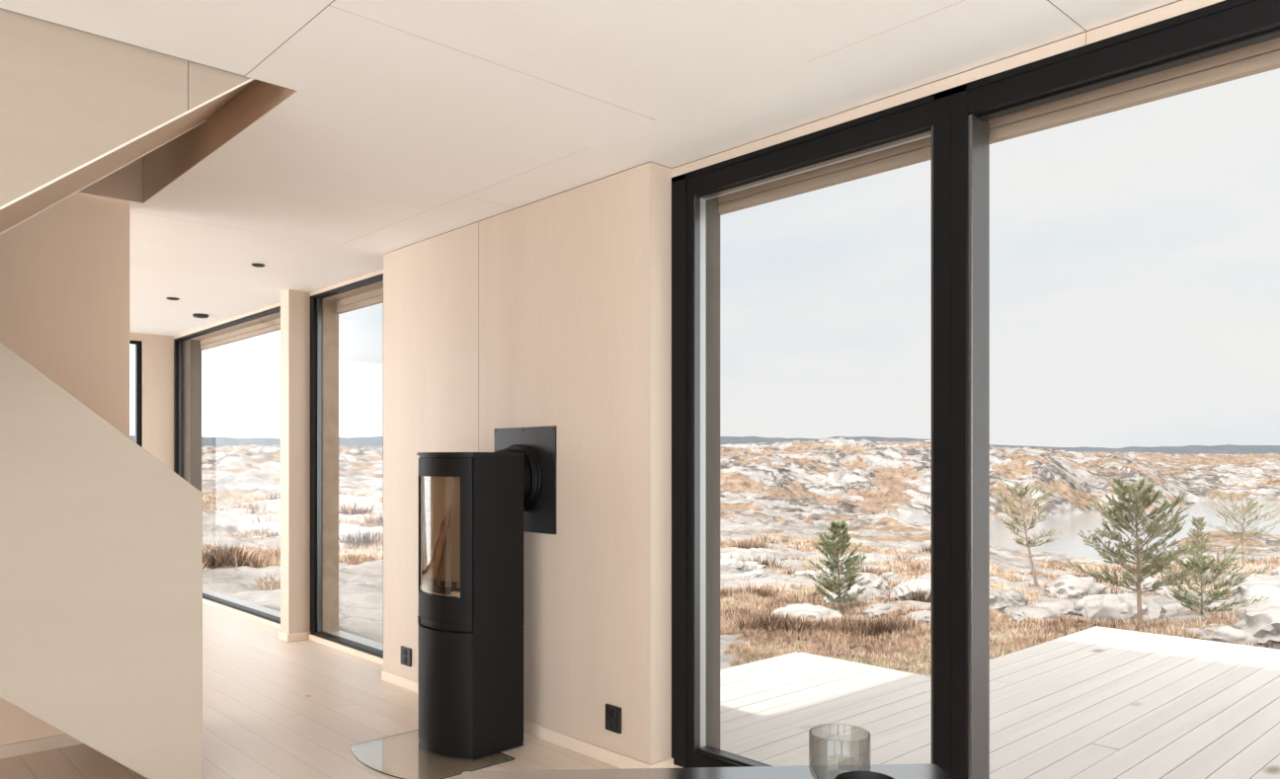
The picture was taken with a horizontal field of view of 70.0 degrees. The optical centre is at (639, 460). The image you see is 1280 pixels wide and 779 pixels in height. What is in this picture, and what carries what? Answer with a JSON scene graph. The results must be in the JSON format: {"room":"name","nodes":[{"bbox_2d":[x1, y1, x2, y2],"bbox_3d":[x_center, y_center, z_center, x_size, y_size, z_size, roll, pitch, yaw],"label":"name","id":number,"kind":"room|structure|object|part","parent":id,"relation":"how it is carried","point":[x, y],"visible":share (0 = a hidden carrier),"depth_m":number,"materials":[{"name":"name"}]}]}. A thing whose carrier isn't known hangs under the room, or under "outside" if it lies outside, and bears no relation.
{"room":"living room","nodes":[
{"label":"living room","id":0,"kind":"room"},
{"bbox_2d":[0,192,129,745],"bbox_3d":[-3.701,0.037,2.898,3.720,2.400,0.115,0,0,-43],"label":"wall","id":1,"kind":"structure","parent":0,"point":[64,270],"depth_m":3.97,"materials":[{"name":"brown wood"}]},
{"bbox_2d":[0,733,82,759],"bbox_3d":[-3.653,1.210,2.856,3.732,0.054,0.013,0,0,-43],"label":"baseboard","id":2,"kind":"structure","parent":1,"relation":"attached to","point":[61,741],"depth_m":3.87,"materials":[{"name":"brown wood"}]},
{"bbox_2d":[79,80,297,203],"bbox_3d":[-2.591,-1.313,2.651,2.530,0.300,1.719,0,0,-43],"label":"ceiling opening","id":3,"kind":"object","parent":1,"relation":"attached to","point":[140,180],"depth_m":3.66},
{"bbox_2d":[129,331,173,471],"bbox_3d":[-6.434,0.037,6.819,5.550,2.400,0.250,0,0,-43],"label":"wall","id":4,"kind":"structure","parent":0,"point":[157,350],"depth_m":8.48,"materials":[{"name":"brown wood"}]},
{"bbox_2d":[129,340,142,447],"bbox_3d":[-5.975,0.052,7.143,3.765,2.290,0.060,0,0,-43],"label":"window","id":5,"kind":"structure","parent":4,"relation":"in","point":[138,344],"depth_m":8.39,"materials":[{"name":"black metal"}]},
{"bbox_2d":[0,603,621,778],"bbox_3d":[-2.386,1.297,2.459,5.550,0.120,12.150,0,0,-43],"label":"floor","id":6,"kind":"structure","parent":0,"point":[274,708],"depth_m":4.19,"materials":[{"name":"brown wood"}]},
{"bbox_2d":[0,7,255,778],"bbox_3d":[-2.587,-0.588,2.658,2.505,3.649,1.714,0,0,-43],"label":"staircase","id":7,"kind":"structure","parent":6,"relation":"on","point":[101,540],"depth_m":3.18,"materials":[{"name":"brown wood"}]},
{"bbox_3d":[-2.215,0.103,3.047,1.420,2.266,0.040,0,0,-43],"label":"guard panel","id":8,"kind":"part","parent":7,"relation":"part of","materials":[{"name":"brown wood"}]},
{"bbox_3d":[-1.624,-1.265,2.413,1.423,2.294,0.040,0,0,-43],"label":"guard panel","id":9,"kind":"part","parent":7,"relation":"part of","materials":[{"name":"brown wood"}]},
{"bbox_2d":[350,729,418,778],"bbox_3d":[-0.978,1.233,3.837,0.398,0.007,0.537,0,0,-43],"label":"plate","id":10,"kind":"object","parent":6,"relation":"on","point":[416,730],"depth_m":3.96,"materials":[{"name":"clear glass"}]},
{"bbox_2d":[469,751,515,771],"bbox_3d":[-0.629,1.233,3.733,0.219,0.007,0.127,0,0,-43],"label":"plate","id":11,"kind":"object","parent":6,"relation":"on","point":[499,752],"depth_m":3.72,"materials":[{"name":"clear glass"}]},
{"bbox_2d":[416,444,543,758],"bbox_3d":[-0.725,0.579,4.021,0.471,1.301,0.447,0,0,-43],"label":"wood stove","id":12,"kind":"object","parent":11,"relation":"on","point":[470,619],"visible":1,"depth_m":3.84,"materials":[{"name":"black metal"}]},
{"bbox_3d":[-0.869,0.319,3.888,0.050,0.508,0.338,0,0,-43],"label":"glass pane","id":13,"kind":"part","parent":12,"relation":"part of","materials":[{"name":"glass"}]},
{"bbox_2d":[425,505,451,584],"bbox_3d":[-0.883,0.377,4.030,0.126,0.351,0.050,0,0,-43],"label":"log","id":14,"kind":"object","parent":12,"relation":"in","point":[438,555],"visible":0.92,"depth_m":4.02,"materials":[{"name":"brown wood"}]},
{"bbox_3d":[-0.858,0.347,3.897,0.094,0.715,0.429,0,0,-43],"label":"door","id":15,"kind":"part","parent":12,"relation":"part of","materials":[{"name":"black metal"}]},
{"bbox_3d":[-0.771,-0.022,3.978,0.344,0.021,0.447,0,0,-43],"label":"plate","id":16,"kind":"part","parent":12,"relation":"part of","materials":[{"name":"black metal"}]},
{"bbox_2d":[458,763,952,778],"bbox_3d":[0.131,0.867,0.856,0.772,0.740,1.250,0,0,-3],"label":"dining table","id":17,"kind":"object","parent":6,"relation":"on","point":[927,770],"visible":1,"depth_m":1.45,"materials":[{"name":"grey"}]},
{"bbox_2d":[808,728,870,778],"bbox_3d":[0.284,0.442,1.300,0.085,0.110,0.085,0,0,-43],"label":"glass tumbler","id":18,"kind":"object","parent":17,"relation":"on","point":[810,729],"visible":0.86,"depth_m":1.30,"materials":[{"name":"clear glass"}]},
{"bbox_2d":[834,771,894,778],"bbox_3d":[0.297,0.459,1.200,0.082,0.076,0.082,0,0,-43],"label":"cup","id":19,"kind":"object","parent":17,"relation":"on","point":[848,774],"visible":1,"depth_m":1.24,"materials":[{"name":"black ceramic"}]},
{"bbox_2d":[184,197,719,749],"bbox_3d":[-0.315,0.237,4.381,0.100,3.000,12.150,0,0,-43],"label":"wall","id":20,"kind":"structure","parent":0,"point":[193,352],"depth_m":3.73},
{"bbox_2d":[139,0,964,245],"bbox_3d":[-0.178,-1.164,3.354,4.658,0.003,0.973,0,0,35],"label":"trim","id":21,"kind":"structure","parent":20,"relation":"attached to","point":[964,0],"depth_m":3.71,"materials":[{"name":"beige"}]},
{"bbox_2d":[718,37,1279,215],"bbox_3d":[1.446,-1.139,2.503,0.125,0.248,4.100,0,0,-43],"label":"trim","id":22,"kind":"structure","parent":20,"relation":"attached to","point":[1264,56],"depth_m":2.75,"materials":[{"name":"beige wood"}]},
{"bbox_2d":[0,0,1178,335],"bbox_3d":[-2.257,-1.313,2.578,5.400,0.300,11.650,0,0,-43],"label":"ceiling","id":23,"kind":"structure","parent":0,"point":[383,125],"depth_m":2.88,"materials":[{"name":"beige paint"}]},
{"bbox_2d":[165,297,179,300],"bbox_3d":[-3.354,-1.159,6.567,0.084,0.009,0.084,0,0,-43],"label":"recessed light","id":24,"kind":"object","parent":23,"relation":"in","point":[169,298],"visible":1,"depth_m":6.54,"materials":[{"name":"black"}]},
{"bbox_2d":[192,313,208,318],"bbox_3d":[-3.508,-1.149,7.305,0.116,0.028,0.116,0,0,-43],"label":"recessed light","id":25,"kind":"object","parent":23,"relation":"attached to","point":[196,315],"visible":1,"depth_m":7.26,"materials":[{"name":"black"}]},
{"bbox_2d":[251,263,264,267],"bbox_3d":[-2.270,-1.159,5.439,0.072,0.009,0.072,0,0,-43],"label":"recessed light","id":26,"kind":"object","parent":23,"relation":"in","point":[253,265],"visible":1,"depth_m":5.42,"materials":[{"name":"black"}]},
{"bbox_2d":[173,0,1224,768],"bbox_3d":[-0.407,0.087,4.296,0.350,2.500,11.650,0,0,-43],"label":"wall","id":27,"kind":"structure","parent":0,"point":[555,310],"depth_m":3.95,"materials":[{"name":"brown wood"}]},
{"bbox_2d":[173,306,280,624],"bbox_3d":[-3.304,0.062,7.570,0.200,2.450,3.100,0,0,-43],"label":"window","id":28,"kind":"structure","parent":27,"relation":"in","point":[267,321],"depth_m":8.03,"materials":[{"name":"black metal"}]},
{"bbox_3d":[-3.282,1.227,7.590,0.140,0.060,2.900,0,0,-43],"label":"sill","id":29,"kind":"part","parent":28,"relation":"part of","materials":[{"name":"grey"}]},
{"bbox_2d":[202,598,280,630],"bbox_3d":[-3.385,1.219,7.499,0.014,0.036,2.903,0,0,-43],"label":"baseboard","id":30,"kind":"structure","parent":27,"relation":"attached to","point":[206,601],"depth_m":7.24,"materials":[{"name":"brown wood"}]},
{"bbox_2d":[278,631,310,641],"bbox_3d":[-2.392,1.210,6.325,0.157,0.054,0.169,0,0,-43],"label":"baseboard","id":31,"kind":"object","parent":27,"relation":"attached to","point":[282,636],"visible":1,"depth_m":6.26,"materials":[{"name":"brown wood"}]},
{"bbox_2d":[308,634,383,665],"bbox_3d":[-1.803,1.219,5.796,0.014,0.036,1.408,0,0,-43],"label":"baseboard","id":32,"kind":"structure","parent":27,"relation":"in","point":[328,643],"depth_m":5.87,"materials":[{"name":"brown wood"}]},
{"bbox_2d":[310,273,383,658],"bbox_3d":[-1.827,0.062,5.980,0.200,2.450,1.330,0,0,-43],"label":"window","id":33,"kind":"structure","parent":27,"relation":"in","point":[326,307],"depth_m":6.31,"materials":[{"name":"black metal"}]},
{"bbox_3d":[-1.805,1.227,6.000,0.140,0.060,1.130,0,0,-43],"label":"sill","id":34,"kind":"part","parent":33,"relation":"part of","materials":[{"name":"grey"}]},
{"bbox_2d":[400,645,411,667],"bbox_3d":[-1.269,1.064,4.955,0.016,0.098,0.106,0,0,-43],"label":"wall socket","id":35,"kind":"object","parent":27,"relation":"attached to","point":[406,653],"visible":1,"depth_m":4.94,"materials":[{"name":"black plastic"}]},
{"bbox_2d":[381,669,648,769],"bbox_3d":[-0.711,1.210,4.356,0.013,0.054,2.188,0,0,-43],"label":"baseboard","id":36,"kind":"structure","parent":27,"relation":"attached to","point":[595,752],"depth_m":3.91,"materials":[{"name":"brown wood"}]},
{"bbox_2d":[494,425,556,534],"bbox_3d":[-0.528,0.088,4.160,0.011,0.474,0.470,0,0,-43],"label":"wall plate","id":37,"kind":"object","parent":27,"relation":"attached to","point":[540,519],"visible":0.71,"depth_m":4.06,"materials":[{"name":"black metal"}]},
{"bbox_2d":[605,704,621,733],"bbox_3d":[-0.110,1.048,3.706,0.016,0.105,0.091,0,0,-43],"label":"wall socket","id":38,"kind":"object","parent":27,"relation":"attached to","point":[612,713],"visible":1,"depth_m":3.69,"materials":[{"name":"black plastic"}]},
{"bbox_2d":[608,708,615,719],"bbox_3d":[-0.113,1.024,3.703,0.004,0.043,0.043,0,0,-43],"label":"outlet","id":39,"kind":"object","parent":38,"relation":"attached to","point":[611,711],"depth_m":3.70,"materials":[{"name":"black plastic"}]},
{"bbox_2d":[608,720,615,730],"bbox_3d":[-0.113,1.073,3.703,0.004,0.043,0.043,0,0,-43],"label":"outlet","id":40,"kind":"object","parent":38,"relation":"attached to","point":[611,723],"depth_m":3.70,"materials":[{"name":"black plastic"}]},
{"bbox_2d":[647,757,674,768],"bbox_3d":[0.083,1.210,3.589,0.133,0.054,0.013,0,0,-43],"label":"baseboard","id":41,"kind":"structure","parent":27,"relation":"attached to","point":[667,763],"depth_m":3.59,"materials":[{"name":"brown wood"}]},
{"bbox_2d":[244,0,1086,118],"bbox_3d":[1.159,-1.165,1.380,1.564,0.002,5.245,0,0,-43],"label":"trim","id":42,"kind":"structure","parent":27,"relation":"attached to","point":[334,0],"depth_m":2.50,"materials":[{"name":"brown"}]},
{"bbox_2d":[179,0,1182,334],"bbox_3d":[-0.366,0.009,4.252,0.350,2.345,11.530,0,0,-43],"label":"trim","id":43,"kind":"structure","parent":27,"relation":"attached to","point":[1178,0],"depth_m":3.07,"materials":[{"name":"brown"}]},
{"bbox_2d":[671,0,1279,778],"bbox_3d":[1.391,0.042,2.370,0.136,2.330,3.580,0,0,-43],"label":"window","id":44,"kind":"structure","parent":27,"relation":"in","point":[943,115],"depth_m":2.79,"materials":[{"name":"black metal"}]},
{"bbox_2d":[967,27,1279,778],"bbox_3d":[1.778,0.052,1.946,0.110,2.170,2.234,0,0,-43],"label":"window","id":45,"kind":"structure","parent":44,"relation":"attached to","point":[978,127],"depth_m":2.74,"materials":[{"name":"black metal"}]},
{"bbox_3d":[1.774,0.052,1.943,0.045,2.170,2.233,0,0,-43],"label":"sash","id":46,"kind":"part","parent":45,"relation":"part of","materials":[{"name":"black metal"}]},
{"bbox_3d":[3.974,2.367,3.179,4.350,2.141,7.850,0,0,-43],"label":"joist","id":47,"kind":"object","parent":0,"visible":0},
{"bbox_2d":[720,626,1279,778],"bbox_3d":[3.977,1.366,3.161,4.450,0.202,8.220,0,0,-43],"label":"deck","id":48,"kind":"object","parent":47,"relation":"on","point":[1095,702],"visible":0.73,"depth_m":4.64,"materials":[{"name":"beige wood"}]},
{"label":"outside","id":49,"kind":"structure","parent":0,"visible":0},
{"bbox_2d":[201,437,1279,675],"bbox_3d":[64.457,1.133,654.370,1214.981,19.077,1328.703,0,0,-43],"label":"ground","id":50,"kind":"structure","parent":49,"point":[792,490],"depth_m":80.46,"materials":[{"name":"white stone"}]},
{"bbox_2d":[250,571,280,590],"bbox_3d":[-4.504,1.553,11.647,0.946,0.258,0.650,0,0,-43],"label":"bush","id":51,"kind":"object","parent":50,"relation":"on","point":[267,583],"visible":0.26,"depth_m":11.54,"materials":[{"name":"brown plant"}]},
{"bbox_2d":[720,558,747,571],"bbox_3d":[2.417,2.852,24.003,0.690,0.597,0.896,0,0,-43],"label":"boulder","id":52,"kind":"object","parent":50,"relation":"on","point":[726,564],"visible":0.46,"depth_m":23.78,"materials":[{"name":"white stone"}]},
{"bbox_2d":[202,487,1279,676],"bbox_3d":[-0.804,3.118,34.335,45.295,4.068,43.296,0,0,38],"label":"dry grass","id":53,"kind":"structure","parent":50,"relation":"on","point":[760,621],"depth_m":13.40,"materials":[{"name":"brown plant"}]},
{"bbox_2d":[739,571,750,577],"bbox_3d":[2.491,2.689,20.850,0.522,0.283,0.551,0,0,-43],"label":"boulder","id":54,"kind":"object","parent":50,"relation":"on","point":[747,574],"visible":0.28,"depth_m":20.77,"materials":[{"name":"white stone"}]},
{"bbox_2d":[746,565,756,571],"bbox_3d":[2.901,2.988,24.257,0.412,0.370,0.838,0,0,-13],"label":"boulder","id":55,"kind":"object","parent":50,"relation":"on","point":[750,568],"visible":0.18,"depth_m":24.04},
{"bbox_2d":[743,560,767,570],"bbox_3d":[3.036,2.973,24.590,0.862,0.558,0.782,0,0,-43],"label":"boulder","id":56,"kind":"object","parent":50,"relation":"on","point":[758,565],"visible":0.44,"depth_m":24.37,"materials":[{"name":"white stone"}]},
{"bbox_2d":[749,569,768,577],"bbox_3d":[2.686,2.647,20.804,0.601,0.317,0.427,0,0,-43],"label":"boulder","id":57,"kind":"object","parent":50,"relation":"on","point":[756,573],"visible":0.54,"depth_m":20.65,"materials":[{"name":"white stone"}]},
{"bbox_2d":[792,570,816,578],"bbox_3d":[4.037,2.800,21.846,0.562,0.339,0.872,0,0,-43],"label":"boulder","id":58,"kind":"object","parent":50,"relation":"on","point":[798,574],"visible":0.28,"depth_m":21.74,"materials":[{"name":"white stone"}]},
{"bbox_2d":[771,603,841,621],"bbox_3d":[2.389,2.288,13.011,1.336,0.456,1.323,0,0,-43],"label":"boulder","id":59,"kind":"object","parent":50,"relation":"on","point":[804,609],"visible":0.37,"depth_m":12.81,"materials":[{"name":"white stone"}]},
{"bbox_2d":[812,567,855,579],"bbox_3d":[4.389,2.692,20.528,1.394,0.558,1.036,0,0,-43],"label":"boulder","id":60,"kind":"object","parent":50,"relation":"on","point":[824,569],"visible":0.14,"depth_m":20.31,"materials":[{"name":"white stone"}]},
{"bbox_2d":[806,519,866,610],"bbox_3d":[3.132,1.660,14.297,1.051,1.466,0.942,0,0,-43],"label":"pine tree","id":61,"kind":"object","parent":50,"relation":"on","point":[837,528],"visible":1,"depth_m":14.16,"materials":[{"name":"green plant"}]},
{"bbox_2d":[823,584,888,604],"bbox_3d":[3.583,2.336,15.166,1.151,0.547,0.607,0,0,-8],"label":"boulder","id":62,"kind":"object","parent":50,"relation":"on","point":[868,592],"visible":0.32,"depth_m":15.02,"materials":[{"name":"white stone"}]},
{"bbox_2d":[840,572,891,593],"bbox_3d":[4.260,2.454,17.430,0.683,0.636,1.235,0,0,-30],"label":"boulder","id":63,"kind":"object","parent":50,"relation":"on","point":[870,580],"visible":0.28,"depth_m":17.09,"materials":[{"name":"white stone"}]},
{"bbox_2d":[864,602,903,618],"bbox_3d":[3.494,2.189,13.110,0.715,0.281,0.557,0,0,-43],"label":"boulder","id":64,"kind":"object","parent":50,"relation":"on","point":[878,607],"visible":0.56,"depth_m":12.95,"materials":[{"name":"white stone"}]},
{"bbox_2d":[880,571,900,578],"bbox_3d":[6.170,2.917,22.576,0.552,0.310,0.530,0,0,-43],"label":"boulder","id":65,"kind":"object","parent":50,"relation":"on","point":[890,574],"visible":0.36,"depth_m":22.45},
{"bbox_2d":[889,578,931,601],"bbox_3d":[4.757,2.310,15.470,1.256,0.611,1.057,0,0,-43],"label":"boulder","id":66,"kind":"object","parent":50,"relation":"on","point":[914,585],"visible":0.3,"depth_m":15.23,"materials":[{"name":"white stone"}]},
{"bbox_2d":[900,610,931,626],"bbox_3d":[3.833,2.185,12.368,0.656,0.298,0.516,0,0,-43],"label":"boulder","id":67,"kind":"object","parent":50,"relation":"on","point":[926,613],"visible":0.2,"depth_m":12.21,"materials":[{"name":"white stone"}]},
{"bbox_2d":[918,573,931,580],"bbox_3d":[6.199,2.671,19.377,0.663,0.505,1.022,0,0,-5],"label":"boulder","id":68,"kind":"object","parent":50,"relation":"on","point":[927,577],"visible":0.12,"depth_m":19.32,"materials":[{"name":"white stone"}]},
{"bbox_2d":[989,589,1008,613],"bbox_3d":[5.065,2.265,14.081,1.090,0.679,0.979,0,0,-43],"label":"boulder","id":69,"kind":"object","parent":50,"relation":"on","point":[996,600],"visible":0.1,"depth_m":13.87,"materials":[{"name":"white stone"}]},
{"bbox_2d":[996,588,1029,608],"bbox_3d":[6.492,2.496,16.098,0.684,0.471,0.607,0,0,-43],"label":"boulder","id":70,"kind":"object","parent":50,"relation":"on","point":[1015,599],"visible":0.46,"depth_m":15.88,"materials":[{"name":"white stone"}]},
{"bbox_2d":[990,477,1062,587],"bbox_3d":[9.445,1.801,22.235,1.542,2.889,2.023,0,0,34],"label":"pine tree","id":71,"kind":"object","parent":50,"relation":"on","point":[1013,490],"visible":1,"depth_m":22.19,"materials":[{"name":"green plant"}]},
{"bbox_2d":[1007,606,1065,622],"bbox_3d":[5.292,2.125,12.180,0.861,0.337,0.629,0,0,-43],"label":"boulder","id":72,"kind":"object","parent":50,"relation":"on","point":[1034,611],"visible":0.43,"depth_m":12.05,"materials":[{"name":"white stone"}]},
{"bbox_2d":[1035,603,1073,617],"bbox_3d":[6.339,2.344,14.005,0.557,0.294,0.857,0,0,16],"label":"boulder","id":73,"kind":"object","parent":50,"relation":"on","point":[1066,610],"visible":0.41,"depth_m":13.85,"materials":[{"name":"white stone"}]},
{"bbox_2d":[1043,574,1108,599],"bbox_3d":[9.029,2.819,18.911,1.730,0.874,1.277,0,0,-43],"label":"boulder","id":74,"kind":"object","parent":50,"relation":"on","point":[1073,586],"visible":0.5,"depth_m":18.47,"materials":[{"name":"white stone"}]},
{"bbox_2d":[1073,594,1103,616],"bbox_3d":[7.151,2.311,13.745,1.015,0.540,1.483,0,0,-10],"label":"boulder","id":75,"kind":"object","parent":50,"relation":"on","point":[1080,604],"visible":0.11,"depth_m":14.00,"materials":[{"name":"white stone"}]},
{"bbox_2d":[1080,592,1167,622],"bbox_3d":[6.723,2.202,12.740,1.211,0.720,0.940,0,0,-43],"label":"boulder","id":76,"kind":"object","parent":50,"relation":"on","point":[1111,606],"visible":0.47,"depth_m":12.50,"materials":[{"name":"white stone"}]},
{"bbox_2d":[1063,475,1203,624],"bbox_3d":[6.178,1.110,11.142,1.468,1.878,1.492,0,0,-30],"label":"pine tree","id":77,"kind":"object","parent":50,"relation":"on","point":[1145,494],"visible":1,"depth_m":11.17,"materials":[{"name":"green plant"}]},
{"bbox_2d":[1119,576,1164,593],"bbox_3d":[11.803,3.037,21.239,1.653,0.674,1.213,0,0,-43],"label":"boulder","id":78,"kind":"object","parent":50,"relation":"on","point":[1153,580],"visible":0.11,"depth_m":21.11,"materials":[{"name":"white stone"}]},
{"bbox_2d":[1126,580,1176,596],"bbox_3d":[10.285,2.654,18.180,0.850,0.435,1.173,0,0,-43],"label":"boulder","id":79,"kind":"object","parent":50,"relation":"on","point":[1144,582],"visible":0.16,"depth_m":18.12,"materials":[{"name":"white stone"}]},
{"bbox_2d":[1179,515,1213,561],"bbox_3d":[17.808,2.675,29.294,0.973,1.815,0.927,0,0,39],"label":"pine tree","id":80,"kind":"object","parent":50,"relation":"on","point":[1198,535],"visible":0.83,"depth_m":29.20,"materials":[{"name":"green plant"}]},
{"bbox_2d":[1148,536,1270,615],"bbox_3d":[7.537,1.551,12.364,1.495,1.151,1.302,0,0,4],"label":"pine tree","id":81,"kind":"object","parent":50,"relation":"on","point":[1203,562],"visible":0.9,"depth_m":12.33,"materials":[{"name":"green plant"}]},
{"bbox_2d":[1186,623,1260,646],"bbox_3d":[6.533,2.028,10.276,0.397,0.355,0.776,0,0,-43],"label":"boulder","id":82,"kind":"object","parent":50,"relation":"on","point":[1215,632],"visible":0.54,"depth_m":10.13,"materials":[{"name":"grey stone"}]},
{"bbox_2d":[1204,483,1279,564],"bbox_3d":[22.881,2.546,34.278,3.052,3.284,2.655,0,0,8],"label":"pine tree","id":83,"kind":"object","parent":50,"relation":"on","point":[1248,508],"visible":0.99,"depth_m":34.34,"materials":[{"name":"green plant"}]},
{"bbox_2d":[1216,573,1274,591],"bbox_3d":[11.625,2.418,17.344,1.195,0.513,0.662,0,0,13],"label":"boulder","id":84,"kind":"object","parent":50,"relation":"on","point":[1258,577],"visible":0.25,"depth_m":17.25,"materials":[{"name":"white stone"}]},
{"bbox_2d":[1218,576,1279,613],"bbox_3d":[9.408,2.116,13.388,2.573,0.776,1.514,0,0,-43],"label":"boulder","id":85,"kind":"object","parent":50,"relation":"on","point":[1270,589],"visible":0.5,"depth_m":13.15,"materials":[{"name":"white stone"}]},
{"bbox_2d":[1234,598,1279,649],"bbox_3d":[7.276,1.946,10.231,1.337,0.781,1.090,0,0,-43],"label":"boulder","id":86,"kind":"object","parent":50,"relation":"on","point":[1261,619],"visible":0.65,"depth_m":10.06,"materials":[{"name":"grey stone"}]},
{"bbox_2d":[1272,566,1279,575],"bbox_3d":[15.107,2.709,21.150,0.912,0.604,0.861,0,0,-43],"label":"boulder","id":87,"kind":"object","parent":50,"relation":"on","point":[1275,571],"visible":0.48,"depth_m":21.15,"materials":[{"name":"white stone"}]},
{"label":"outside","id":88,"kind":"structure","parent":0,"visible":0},
{"bbox_2d":[129,434,1279,454],"bbox_3d":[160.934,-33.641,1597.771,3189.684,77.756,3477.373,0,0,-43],"label":"hills","id":89,"kind":"structure","parent":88,"point":[376,441],"depth_m":2362.07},
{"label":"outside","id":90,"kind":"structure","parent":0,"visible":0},
{"bbox_2d":[889,499,1279,559],"bbox_3d":[133.206,6.737,253.340,500.000,0.001,270.000,0,0,-43],"label":"lake","id":91,"kind":"structure","parent":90,"point":[1069,543],"depth_m":93.81,"materials":[{"name":"white ice"}]}
]}

